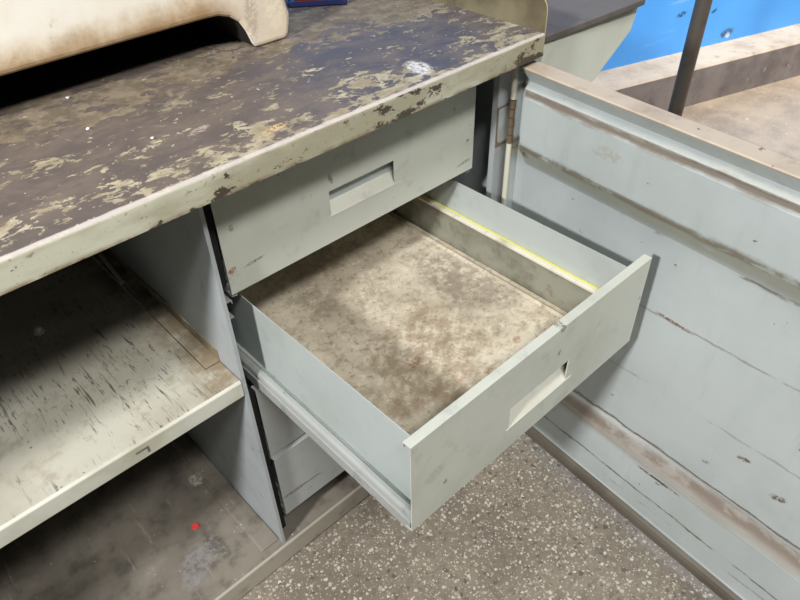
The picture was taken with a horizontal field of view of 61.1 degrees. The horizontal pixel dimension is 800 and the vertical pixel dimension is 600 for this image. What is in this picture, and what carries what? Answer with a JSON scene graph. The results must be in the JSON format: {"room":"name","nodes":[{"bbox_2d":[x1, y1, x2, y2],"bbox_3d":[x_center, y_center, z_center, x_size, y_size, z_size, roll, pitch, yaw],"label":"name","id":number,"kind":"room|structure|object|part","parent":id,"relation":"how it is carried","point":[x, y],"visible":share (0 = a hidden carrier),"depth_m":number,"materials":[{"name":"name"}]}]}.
{"room":"workshop","nodes":[
{"label":"workshop","id":0,"kind":"room"},
{"bbox_2d":[239,75,799,599],"bbox_3d":[0.699,-0.264,2.298,8.000,0.050,5.500,-32,49,-31],"label":"floor","id":1,"kind":"structure","parent":0,"point":[525,527],"depth_m":1.39,"materials":[{"name":"stone"}]},
{"bbox_2d":[0,60,799,599],"bbox_3d":[-0.257,0.301,0.963,1.470,0.864,1.421,-32,49,-31],"label":"base cabinet","id":2,"kind":"object","parent":1,"relation":"on","point":[609,279],"visible":0.91,"depth_m":1.10,"materials":[{"name":"grey metal"}]},
{"bbox_2d":[34,326,44,335],"bbox_3d":[-0.594,0.050,1.113,0.017,0.013,0.015,-32,49,-31],"label":"bolt","id":3,"kind":"object","parent":2,"relation":"on","point":[38,331],"visible":1,"depth_m":1.11,"materials":[{"name":"metal"}]},
{"bbox_2d":[97,252,124,284],"bbox_3d":[-0.541,-0.068,1.252,0.008,0.008,0.150,-28,47,-28],"label":"metal rod","id":4,"kind":"object","parent":2,"relation":"on","point":[100,254],"visible":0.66,"depth_m":1.23,"materials":[{"name":"black metal"}]},
{"bbox_2d":[0,256,243,548],"bbox_3d":[-0.757,0.194,0.989,0.857,0.032,0.596,-32,49,-31],"label":"shelf","id":5,"kind":"object","parent":2,"relation":"attached to","point":[104,387],"depth_m":1.03,"materials":[{"name":"beige paint"}]},
{"bbox_2d":[0,434,369,599],"bbox_3d":[-0.524,0.420,1.454,1.464,0.052,0.606,-32,49,-31],"label":"shelf","id":6,"kind":"object","parent":2,"relation":"attached to","point":[131,537],"depth_m":1.35,"materials":[{"name":"grey metal"}]},
{"bbox_3d":[-0.442,0.032,1.241,0.006,0.810,0.601,-32,49,-31],"label":"divider panel","id":7,"kind":"part","parent":2,"relation":"part of","materials":[{"name":"grey paint"}]},
{"bbox_2d":[192,523,198,529],"bbox_3d":[-0.412,0.455,1.364,0.015,0.002,0.014,-32,49,-31],"label":"paper scrap","id":8,"kind":"object","parent":2,"relation":"on","point":[195,526],"visible":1,"depth_m":1.36,"materials":[{"name":"red paper"}]},
{"bbox_3d":[-0.452,0.348,1.491,0.040,0.003,0.578,-32,49,-31],"label":"seam plate","id":9,"kind":"part","parent":2,"relation":"part of","materials":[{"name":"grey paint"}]},
{"bbox_3d":[-0.428,-0.151,1.122,0.016,0.036,0.566,-32,49,-31],"label":"slide rail","id":10,"kind":"part","parent":2,"relation":"part of","materials":[{"name":"metal"}]},
{"bbox_3d":[-0.244,-0.034,1.442,0.470,0.138,0.569,-32,49,-31],"label":"drawer","id":11,"kind":"part","parent":2,"relation":"part of","materials":[{"name":"grey paint"}]},
{"bbox_3d":[-0.420,0.134,1.367,0.016,0.036,0.566,-32,49,-31],"label":"slide rail","id":12,"kind":"part","parent":2,"relation":"part of","materials":[{"name":"metal"}]},
{"bbox_2d":[0,0,547,295],"bbox_3d":[-0.581,-0.263,0.890,1.500,0.096,0.772,-32,49,-31],"label":"countertop","id":13,"kind":"structure","parent":2,"relation":"on","point":[224,114],"depth_m":0.89,"materials":[{"name":"paint"}]},
{"bbox_2d":[0,0,288,75],"bbox_3d":[-0.676,-0.366,0.800,1.064,0.300,0.340,-32,49,-31],"label":"machine base","id":14,"kind":"object","parent":13,"relation":"on","point":[33,33],"visible":1,"depth_m":0.87,"materials":[{"name":"beige metal"}]},
{"bbox_2d":[287,0,347,7],"bbox_3d":[-0.149,-0.550,1.220,0.106,0.011,0.100,-5,41,-4],"label":"tray","id":15,"kind":"object","parent":13,"relation":"on","point":[291,3],"visible":1,"depth_m":1.18,"materials":[{"name":"blue plastic"}]},
{"bbox_3d":[-0.235,0.105,1.554,0.470,0.138,0.569,-32,49,-31],"label":"drawer","id":16,"kind":"part","parent":2,"relation":"part of","materials":[{"name":"grey paint"}]},
{"bbox_3d":[-0.053,0.094,1.283,0.504,0.173,0.014,-32,49,-31],"label":"drawer","id":17,"kind":"part","parent":2,"relation":"part of","materials":[{"name":"grey metal"}]},
{"bbox_3d":[-0.411,0.273,1.479,0.016,0.036,0.566,-32,49,-31],"label":"slide rail","id":18,"kind":"part","parent":2,"relation":"part of","materials":[{"name":"metal"}]},
{"bbox_3d":[-0.253,-0.320,1.197,0.470,0.138,0.569,-32,49,-31],"label":"drawer","id":19,"kind":"part","parent":2,"relation":"part of","materials":[{"name":"grey paint"}]},
{"bbox_3d":[-0.044,0.233,1.395,0.504,0.173,0.014,-32,49,-31],"label":"drawer","id":20,"kind":"part","parent":2,"relation":"part of","materials":[{"name":"grey paint"}]},
{"bbox_3d":[-0.175,0.154,1.034,0.016,0.036,0.566,-32,49,-31],"label":"slide rail","id":21,"kind":"part","parent":2,"relation":"part of","materials":[{"name":"metal"}]},
{"bbox_3d":[-0.061,-0.191,1.038,0.504,0.173,0.014,-32,49,-31],"label":"drawer","id":22,"kind":"part","parent":2,"relation":"part of","materials":[{"name":"grey paint"}]},
{"bbox_3d":[-0.065,-0.184,1.057,0.148,0.048,0.035,-32,49,-31],"label":"recessed pull","id":23,"kind":"part","parent":2,"relation":"part of","materials":[{"name":"beige paint"}]},
{"bbox_3d":[0.001,-0.014,1.109,0.470,0.138,0.569,-32,49,-31],"label":"drawer","id":24,"kind":"part","parent":2,"relation":"part of","materials":[{"name":"grey paint"}]},
{"bbox_3d":[-0.017,-0.236,1.539,0.042,0.810,0.600,-32,49,-31],"label":"panel","id":25,"kind":"part","parent":2,"relation":"part of","materials":[{"name":"grey paint"}]},
{"bbox_3d":[0.198,-0.079,1.364,0.010,0.826,0.010,-28,47,-28],"label":"hinge rod","id":26,"kind":"part","parent":2,"relation":"part of","materials":[{"name":"white metal"}]},
{"bbox_3d":[0.193,0.115,0.951,0.504,0.173,0.014,-32,49,-31],"label":"drawer","id":27,"kind":"part","parent":2,"relation":"part of","materials":[{"name":"grey paint"}]},
{"bbox_3d":[0.189,0.121,0.969,0.148,0.048,0.035,-32,49,-31],"label":"recessed pull","id":28,"kind":"part","parent":2,"relation":"part of","materials":[{"name":"beige paint"}]},
{"bbox_3d":[0.459,0.130,1.121,0.037,0.827,0.776,-28,47,-28],"label":"door","id":29,"kind":"part","parent":2,"relation":"part of","materials":[{"name":"grey paint"}]},
{"bbox_2d":[535,0,644,81],"bbox_3d":[0.191,-0.280,1.616,0.300,0.884,0.516,-32,49,-31],"label":"bench","id":30,"kind":"object","parent":1,"relation":"on","point":[581,36],"visible":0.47,"depth_m":1.22,"materials":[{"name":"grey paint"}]},
{"bbox_2d":[668,0,712,116],"bbox_3d":[0.874,-1.375,1.552,0.140,2.600,0.140,-32,49,-31],"label":"steel post","id":31,"kind":"object","parent":1,"relation":"on","point":[701,10],"visible":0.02,"depth_m":2.07,"materials":[{"name":"grey metal"}]},
{"bbox_2d":[601,0,799,70],"bbox_3d":[1.252,-2.064,2.188,6.400,2.800,0.121,-19,43,-19],"label":"wall","id":32,"kind":"structure","parent":0,"point":[659,28],"depth_m":2.86,"materials":[{"name":"blue paint"}]},
{"bbox_2d":[593,23,799,110],"bbox_3d":[1.341,-0.988,2.950,6.400,0.172,0.156,-19,43,-19],"label":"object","id":33,"kind":"structure","parent":32,"relation":"attached to","point":[737,65],"depth_m":2.89,"materials":[{"name":"paint"}]}
]}

